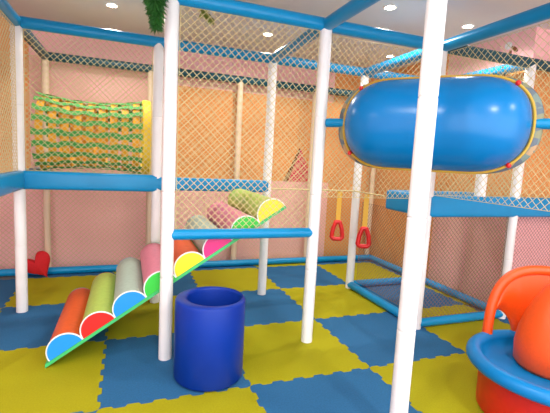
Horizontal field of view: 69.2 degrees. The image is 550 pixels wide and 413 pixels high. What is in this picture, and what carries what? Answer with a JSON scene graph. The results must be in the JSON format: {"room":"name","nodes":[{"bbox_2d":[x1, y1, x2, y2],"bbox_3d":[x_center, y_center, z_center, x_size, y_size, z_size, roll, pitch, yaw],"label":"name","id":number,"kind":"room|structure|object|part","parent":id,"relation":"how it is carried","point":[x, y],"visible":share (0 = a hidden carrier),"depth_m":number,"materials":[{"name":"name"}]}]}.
{"room":"indoor playground","nodes":[
{"label":"indoor playground","id":0,"kind":"room"},
{"bbox_2d":[0,17,380,268],"bbox_3d":[-1.420,-0.660,5.394,6.500,2.970,0.100,1,7,-20],"label":"wall","id":1,"kind":"structure","parent":0,"point":[252,254],"depth_m":5.34,"materials":[{"name":"pink paint"}]},
{"bbox_2d":[284,148,307,181],"bbox_3d":[0.364,-0.623,6.004,0.490,0.500,0.007,1,7,-20],"label":"wall decal","id":2,"kind":"object","parent":1,"relation":"attached to","point":[293,171],"visible":0.48,"depth_m":6.00,"materials":[{"name":"red"}]},
{"bbox_2d":[0,260,482,310],"bbox_3d":[0.298,1.314,2.460,7.900,0.100,7.240,1,7,-20],"label":"floor","id":3,"kind":"structure","parent":0,"point":[3,277],"depth_m":4.63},
{"bbox_2d":[0,279,15,307],"bbox_3d":[-3.150,0.896,4.010,0.952,0.018,0.952,1,7,-20],"label":"mat","id":4,"kind":"object","parent":3,"relation":"on","point":[7,287],"visible":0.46,"depth_m":4.19,"materials":[{"name":"blue plastic"}]},
{"bbox_2d":[3,275,96,307],"bbox_3d":[-2.278,0.903,4.336,0.952,0.018,0.952,1,7,-20],"label":"mat","id":5,"kind":"object","parent":3,"relation":"on","point":[45,290],"visible":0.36,"depth_m":4.32,"materials":[{"name":"yellow plastic"}]},
{"bbox_2d":[27,251,49,276],"bbox_3d":[-2.773,0.672,4.619,0.300,0.321,0.110,1,7,-20],"label":"cushion","id":6,"kind":"object","parent":5,"relation":"on","point":[40,265],"visible":0.89,"depth_m":4.59,"materials":[{"name":"red fabric"}]},
{"bbox_2d":[0,340,106,412],"bbox_3d":[-1.633,1.136,2.604,0.952,0.018,0.952,1,7,-20],"label":"mat","id":7,"kind":"object","parent":3,"relation":"on","point":[70,384],"visible":0.79,"depth_m":2.60,"materials":[{"name":"yellow plastic"}]},
{"bbox_2d":[0,303,107,350],"bbox_3d":[-1.956,1.020,3.470,0.952,0.018,0.952,1,7,-20],"label":"mat","id":8,"kind":"object","parent":3,"relation":"on","point":[33,328],"visible":0.38,"depth_m":3.36,"materials":[{"name":"blue plastic"}]},
{"bbox_2d":[45,189,285,367],"bbox_3d":[-0.920,0.462,3.452,1.727,1.200,1.026,1,7,-20],"label":"ramp","id":9,"kind":"object","parent":8,"relation":"on","point":[85,313],"visible":0.85,"depth_m":3.09,"materials":[{"name":"multicoloured plastic"}]},
{"bbox_2d":[28,272,113,277],"bbox_3d":[-2.498,0.823,4.929,0.952,0.018,0.366,1,7,-20],"label":"mat","id":10,"kind":"object","parent":3,"relation":"on","point":[91,273],"visible":0.43,"depth_m":4.81,"materials":[{"name":"blue plastic"}]},
{"bbox_2d":[105,295,176,339],"bbox_3d":[-1.083,1.027,3.795,0.952,0.018,0.952,1,7,-20],"label":"mat","id":11,"kind":"object","parent":3,"relation":"on","point":[142,321],"visible":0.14,"depth_m":3.54,"materials":[{"name":"yellow plastic"}]},
{"bbox_2d":[114,272,197,296],"bbox_3d":[-1.405,0.911,4.661,0.952,0.018,0.952,1,7,-20],"label":"mat","id":12,"kind":"object","parent":3,"relation":"on","point":[186,282],"visible":0.18,"depth_m":4.68,"materials":[{"name":"blue plastic"}]},
{"bbox_2d":[97,333,250,409],"bbox_3d":[-0.761,1.144,2.930,0.952,0.018,0.952,1,7,-20],"label":"mat","id":13,"kind":"object","parent":3,"relation":"on","point":[133,372],"visible":0.56,"depth_m":2.71,"materials":[{"name":"blue plastic"}]},
{"bbox_2d":[173,286,245,391],"bbox_3d":[-0.451,0.890,2.745,0.472,0.560,0.472,1,7,-20],"label":"barrel","id":14,"kind":"object","parent":13,"relation":"on","point":[209,320],"visible":1,"depth_m":2.55,"materials":[{"name":"blue plastic"}]},
{"bbox_2d":[96,386,265,412],"bbox_3d":[-0.439,1.260,2.064,0.952,0.018,0.952,1,7,-20],"label":"mat","id":15,"kind":"object","parent":3,"relation":"on","point":[233,400],"visible":0.97,"depth_m":2.42,"materials":[{"name":"yellow plastic"}]},
{"bbox_2d":[194,265,256,270],"bbox_3d":[-0.754,0.839,5.580,0.952,0.018,0.366,1,7,-20],"label":"mat","id":16,"kind":"object","parent":3,"relation":"on","point":[246,266],"visible":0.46,"depth_m":5.48,"materials":[{"name":"blue plastic"}]},
{"bbox_2d":[190,268,279,291],"bbox_3d":[-0.533,0.918,4.987,0.952,0.018,0.952,1,7,-20],"label":"mat","id":17,"kind":"object","parent":3,"relation":"on","point":[244,279],"visible":0.6,"depth_m":4.98,"materials":[{"name":"yellow plastic"}]},
{"bbox_2d":[0,0,549,412],"bbox_3d":[-0.279,-0.328,4.432,7.044,2.609,5.133,6,7,27],"label":"frame","id":18,"kind":"object","parent":3,"relation":"on","point":[420,203],"visible":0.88,"depth_m":3.57,"materials":[{"name":"white plastic"}]},
{"bbox_3d":[-2.269,-0.303,3.535,0.094,2.560,0.094,1,7,-20],"label":"post","id":19,"kind":"part","parent":18,"relation":"part of","materials":[{"name":"white plastic"}]},
{"bbox_3d":[-2.715,-0.465,4.735,0.080,2.560,0.080,1,7,-20],"label":"post","id":20,"kind":"part","parent":18,"relation":"part of","materials":[{"name":"beige plastic"}]},
{"bbox_2d":[30,91,151,173],"bbox_3d":[-1.882,-0.746,4.211,1.065,0.824,0.824,1,7,-20],"label":"tunnel","id":21,"kind":"object","parent":18,"relation":"on","point":[115,121],"visible":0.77,"depth_m":3.98,"materials":[{"name":"yellow"}]},
{"bbox_3d":[-1.618,-0.455,5.144,0.080,2.560,0.080,1,7,-20],"label":"post","id":22,"kind":"part","parent":18,"relation":"part of","materials":[{"name":"beige plastic"}]},
{"bbox_3d":[-1.172,-0.294,3.945,0.094,2.560,0.094,1,7,-20],"label":"post","id":23,"kind":"part","parent":18,"relation":"part of","materials":[{"name":"white plastic"}]},
{"bbox_3d":[-0.754,-0.143,2.822,0.094,2.560,0.094,1,7,-20],"label":"post","id":24,"kind":"part","parent":18,"relation":"part of","materials":[{"name":"white plastic"}]},
{"bbox_3d":[-1.435,0.785,5.271,6.310,0.085,0.086,1,7,-20],"label":"floor rail","id":25,"kind":"part","parent":18,"relation":"part of","materials":[{"name":"blue plastic"}]},
{"bbox_3d":[-0.532,-0.446,5.549,0.080,2.560,0.080,1,7,-20],"label":"post","id":26,"kind":"part","parent":18,"relation":"part of","materials":[{"name":"beige plastic"}]},
{"bbox_3d":[-0.229,0.207,3.065,1.159,0.079,0.080,1,7,-20],"label":"guard rail","id":27,"kind":"part","parent":18,"relation":"part of","materials":[{"name":"blue plastic"}]},
{"bbox_3d":[-0.086,-0.284,4.350,0.094,2.560,0.094,1,7,-20],"label":"post","id":28,"kind":"part","parent":18,"relation":"part of","materials":[{"name":"white plastic"}]},
{"bbox_3d":[0.530,-0.436,5.946,0.080,2.560,0.080,1,7,-20],"label":"post","id":29,"kind":"part","parent":18,"relation":"part of","materials":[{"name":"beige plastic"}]},
{"bbox_3d":[0.332,-0.133,3.227,0.094,2.560,0.094,1,7,-20],"label":"post","id":30,"kind":"part","parent":18,"relation":"part of","materials":[{"name":"white plastic"}]},
{"bbox_2d":[329,191,343,240],"bbox_3d":[0.748,0.117,4.714,0.177,0.591,0.052,3,7,2],"label":"handle","id":31,"kind":"object","parent":18,"relation":"hanging from","point":[338,221],"visible":1,"depth_m":4.71,"materials":[{"name":"red plastic"}]},
{"bbox_3d":[0.977,-0.275,4.746,0.094,2.560,0.094,1,7,-20],"label":"post","id":32,"kind":"part","parent":18,"relation":"part of","materials":[{"name":"white plastic"}]},
{"bbox_2d":[355,194,370,248],"bbox_3d":[1.018,0.169,4.510,0.177,0.621,0.052,3,7,2],"label":"handle","id":33,"kind":"object","parent":18,"relation":"hanging from","point":[364,227],"visible":1,"depth_m":4.50,"materials":[{"name":"red plastic"}]},
{"bbox_3d":[1.550,-0.427,6.326,0.080,2.560,0.080,1,7,-20],"label":"post","id":34,"kind":"part","parent":18,"relation":"part of","materials":[{"name":"beige plastic"}]},
{"bbox_3d":[1.122,1.026,4.326,0.086,0.085,1.207,1,7,-20],"label":"floor rail","id":35,"kind":"part","parent":18,"relation":"part of","materials":[{"name":"blue plastic"}]},
{"bbox_3d":[1.423,0.955,5.078,1.088,0.085,0.086,1,7,-20],"label":"floor rail","id":36,"kind":"part","parent":18,"relation":"part of","materials":[{"name":"blue plastic"}]},
{"bbox_3d":[0.751,0.018,2.100,0.098,2.560,0.098,1,7,-20],"label":"post","id":37,"kind":"part","parent":18,"relation":"part of","materials":[{"name":"white plastic"}]},
{"bbox_3d":[1.935,0.960,5.260,0.086,0.085,2.397,1,7,-20],"label":"floor rail","id":38,"kind":"part","parent":18,"relation":"part of","materials":[{"name":"blue plastic"}]},
{"bbox_3d":[1.394,-0.124,3.624,0.094,2.560,0.094,1,7,-20],"label":"post","id":39,"kind":"part","parent":18,"relation":"part of","materials":[{"name":"white plastic"}]},
{"bbox_2d":[325,74,549,173],"bbox_3d":[1.154,-0.753,2.764,1.648,1.027,0.648,6,7,26],"label":"drum","id":40,"kind":"object","parent":18,"relation":"hanging from","point":[486,123],"visible":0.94,"depth_m":2.54,"materials":[{"name":"blue plastic"}]},
{"bbox_3d":[2.440,1.111,4.179,2.368,0.085,0.086,1,7,-20],"label":"floor rail","id":41,"kind":"part","parent":18,"relation":"part of","materials":[{"name":"blue plastic"}]},
{"bbox_3d":[1.989,-0.426,3.804,0.100,0.660,0.100,1,7,-20],"label":"short post","id":42,"kind":"part","parent":18,"relation":"part of","materials":[{"name":"white plastic"}]},
{"bbox_3d":[2.413,-0.115,4.004,0.094,2.560,0.094,1,7,-20],"label":"post","id":43,"kind":"part","parent":18,"relation":"part of","materials":[{"name":"white plastic"}]},
{"bbox_2d":[241,289,314,326],"bbox_3d":[-0.211,1.035,4.121,0.952,0.018,0.952,1,7,-20],"label":"mat","id":44,"kind":"object","parent":3,"relation":"on","point":[275,306],"visible":0.43,"depth_m":4.07,"materials":[{"name":"blue plastic"}]},
{"bbox_2d":[253,263,305,266],"bbox_3d":[0.118,0.846,5.906,0.952,0.018,0.366,1,7,-20],"label":"mat","id":45,"kind":"object","parent":3,"relation":"on","point":[290,264],"visible":0.35,"depth_m":5.79,"materials":[{"name":"yellow plastic"}]},
{"bbox_2d":[257,265,345,288],"bbox_3d":[0.339,0.926,5.312,0.952,0.018,0.952,1,7,-20],"label":"mat","id":46,"kind":"object","parent":3,"relation":"on","point":[286,276],"visible":0.59,"depth_m":5.23,"materials":[{"name":"blue plastic"}]},
{"bbox_2d":[243,319,368,385],"bbox_3d":[0.111,1.151,3.255,0.952,0.018,0.952,1,7,-20],"label":"mat","id":47,"kind":"object","parent":3,"relation":"on","point":[272,352],"visible":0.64,"depth_m":3.13,"materials":[{"name":"yellow plastic"}]},
{"bbox_2d":[280,284,386,318],"bbox_3d":[0.661,1.043,4.446,0.952,0.018,0.952,1,7,-20],"label":"mat","id":48,"kind":"object","parent":3,"relation":"on","point":[338,300],"visible":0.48,"depth_m":4.37,"materials":[{"name":"yellow plastic"}]},
{"bbox_2d":[250,368,421,412],"bbox_3d":[0.433,1.268,2.389,0.952,0.018,0.952,1,7,-20],"label":"mat","id":49,"kind":"object","parent":3,"relation":"on","point":[358,390],"visible":0.86,"depth_m":2.60,"materials":[{"name":"blue plastic"}]},
{"bbox_2d":[317,260,368,264],"bbox_3d":[0.990,0.854,6.231,0.952,0.018,0.366,1,7,-20],"label":"mat","id":50,"kind":"object","parent":3,"relation":"on","point":[356,261],"visible":0.36,"depth_m":6.10,"materials":[{"name":"blue plastic"}]},
{"bbox_2d":[317,262,401,281],"bbox_3d":[1.211,0.934,5.638,0.952,0.018,0.952,1,7,-20],"label":"mat","id":51,"kind":"object","parent":3,"relation":"on","point":[339,270],"visible":0.5,"depth_m":5.67,"materials":[{"name":"yellow plastic"}]},
{"bbox_2d":[371,262,401,275],"bbox_3d":[1.739,0.939,5.835,0.217,0.018,0.952,1,7,-20],"label":"mat","id":52,"kind":"object","parent":3,"relation":"on","point":[377,264],"visible":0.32,"depth_m":5.90,"materials":[{"name":"blue plastic"}]},
{"bbox_2d":[315,311,464,367],"bbox_3d":[0.983,1.159,3.581,0.952,0.018,0.952,1,7,-20],"label":"mat","id":53,"kind":"object","parent":3,"relation":"on","point":[372,336],"visible":0.72,"depth_m":3.49,"materials":[{"name":"blue plastic"}]},
{"bbox_2d":[363,284,462,307],"bbox_3d":[1.533,1.050,4.772,0.952,0.018,0.952,1,7,-20],"label":"mat","id":54,"kind":"object","parent":3,"relation":"on","point":[429,291],"visible":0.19,"depth_m":4.67,"materials":[{"name":"blue plastic"}]},
{"bbox_2d":[370,353,483,412],"bbox_3d":[1.305,1.276,2.715,0.952,0.018,0.952,1,7,-20],"label":"mat","id":55,"kind":"object","parent":3,"relation":"on","point":[440,384],"visible":0.52,"depth_m":2.81,"materials":[{"name":"yellow plastic"}]},
{"bbox_2d":[466,265,549,412],"bbox_3d":[1.710,0.883,2.449,0.952,0.864,0.952,1,7,-20],"label":"carousel","id":56,"kind":"object","parent":55,"relation":"on","point":[513,365],"visible":1,"depth_m":2.52,"materials":[{"name":"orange plastic"}]},
{"bbox_2d":[466,330,549,406],"bbox_3d":[1.703,1.009,2.463,0.952,0.130,0.952,1,7,-20],"label":"tray","id":57,"kind":"object","parent":56,"relation":"on","point":[524,377],"depth_m":2.45,"materials":[{"name":"blue plastic"}]},
{"bbox_3d":[1.892,0.717,2.721,0.721,0.490,0.213,7,8,31],"label":"backrest","id":58,"kind":"part","parent":56,"relation":"part of","materials":[{"name":"orange plastic"}]},
{"bbox_2d":[425,285,470,304],"bbox_3d":[2.061,1.055,4.969,0.217,0.018,0.952,1,7,-20],"label":"mat","id":59,"kind":"object","parent":3,"relation":"on","point":[429,287],"visible":0.31,"depth_m":4.76,"materials":[{"name":"yellow plastic"}]},
{"bbox_2d":[422,304,510,352],"bbox_3d":[1.855,1.167,3.906,0.952,0.018,0.952,1,7,-20],"label":"mat","id":60,"kind":"object","parent":3,"relation":"on","point":[458,335],"visible":0.36,"depth_m":3.83,"materials":[{"name":"yellow plastic"}]},
{"bbox_2d":[496,317,509,323],"bbox_3d":[2.785,1.195,4.077,0.952,0.018,0.619,1,7,-20],"label":"mat","id":61,"kind":"object","parent":3,"relation":"on","point":[506,320],"visible":0.15,"depth_m":4.07,"materials":[{"name":"blue plastic"}]},
{"bbox_2d":[0,0,549,71],"bbox_3d":[0.456,-1.731,2.109,7.900,0.100,7.240,1,7,-20],"label":"ceiling","id":62,"kind":"structure","parent":0,"point":[130,16],"depth_m":4.17,"materials":[{"name":"paint"}]},
{"bbox_2d":[105,2,118,7],"bbox_3d":[-1.619,-1.997,3.957,0.132,0.007,0.132,1,7,-20],"label":"recessed light","id":63,"kind":"object","parent":62,"relation":"in","point":[108,4],"visible":1,"depth_m":3.95,"materials":[{"name":"white"}]},
{"bbox_2d":[142,0,168,34],"bbox_3d":[-0.743,-1.429,2.453,0.202,0.698,0.192,1,7,-20],"label":"foliage","id":64,"kind":"object","parent":62,"relation":"hanging from","point":[155,9],"visible":1,"depth_m":2.46,"materials":[{"name":"green plant"}]},
{"bbox_2d":[198,9,214,24],"bbox_3d":[-0.490,-1.568,2.880,0.109,0.494,0.120,9,9,40],"label":"foliage","id":65,"kind":"object","parent":62,"relation":"hanging from","point":[205,15],"visible":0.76,"depth_m":2.89,"materials":[{"name":"green plant"}]},
{"bbox_2d":[262,32,273,35],"bbox_3d":[-0.083,-1.993,4.616,0.132,0.007,0.132,1,7,-20],"label":"recessed light","id":66,"kind":"object","parent":62,"relation":"in","point":[264,33],"visible":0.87,"depth_m":4.60,"materials":[{"name":"white"}]},
{"bbox_2d":[383,4,397,9],"bbox_3d":[1.054,-1.823,3.653,0.132,0.007,0.132,1,7,-20],"label":"recessed light","id":67,"kind":"object","parent":62,"relation":"in","point":[389,6],"visible":1,"depth_m":3.65,"materials":[{"name":"white"}]},
{"bbox_2d":[461,24,474,28],"bbox_3d":[1.949,-1.821,4.029,0.132,0.007,0.132,1,7,-20],"label":"recessed light","id":68,"kind":"object","parent":62,"relation":"in","point":[465,26],"visible":1,"depth_m":4.02,"materials":[{"name":"white"}]},
{"bbox_2d":[369,27,549,301],"bbox_3d":[3.486,-0.175,3.392,1.300,2.970,7.140,1,7,-20],"label":"wall","id":69,"kind":"structure","parent":0,"point":[542,53],"depth_m":4.52,"materials":[{"name":"pink paint"}]},
{"bbox_2d":[505,42,511,49],"bbox_3d":[2.485,-1.711,4.243,0.003,0.078,0.090,1,7,-20],"label":"wall decal","id":70,"kind":"object","parent":69,"relation":"attached to","point":[508,43],"visible":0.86,"depth_m":4.24,"materials":[{"name":"white"}]}
]}

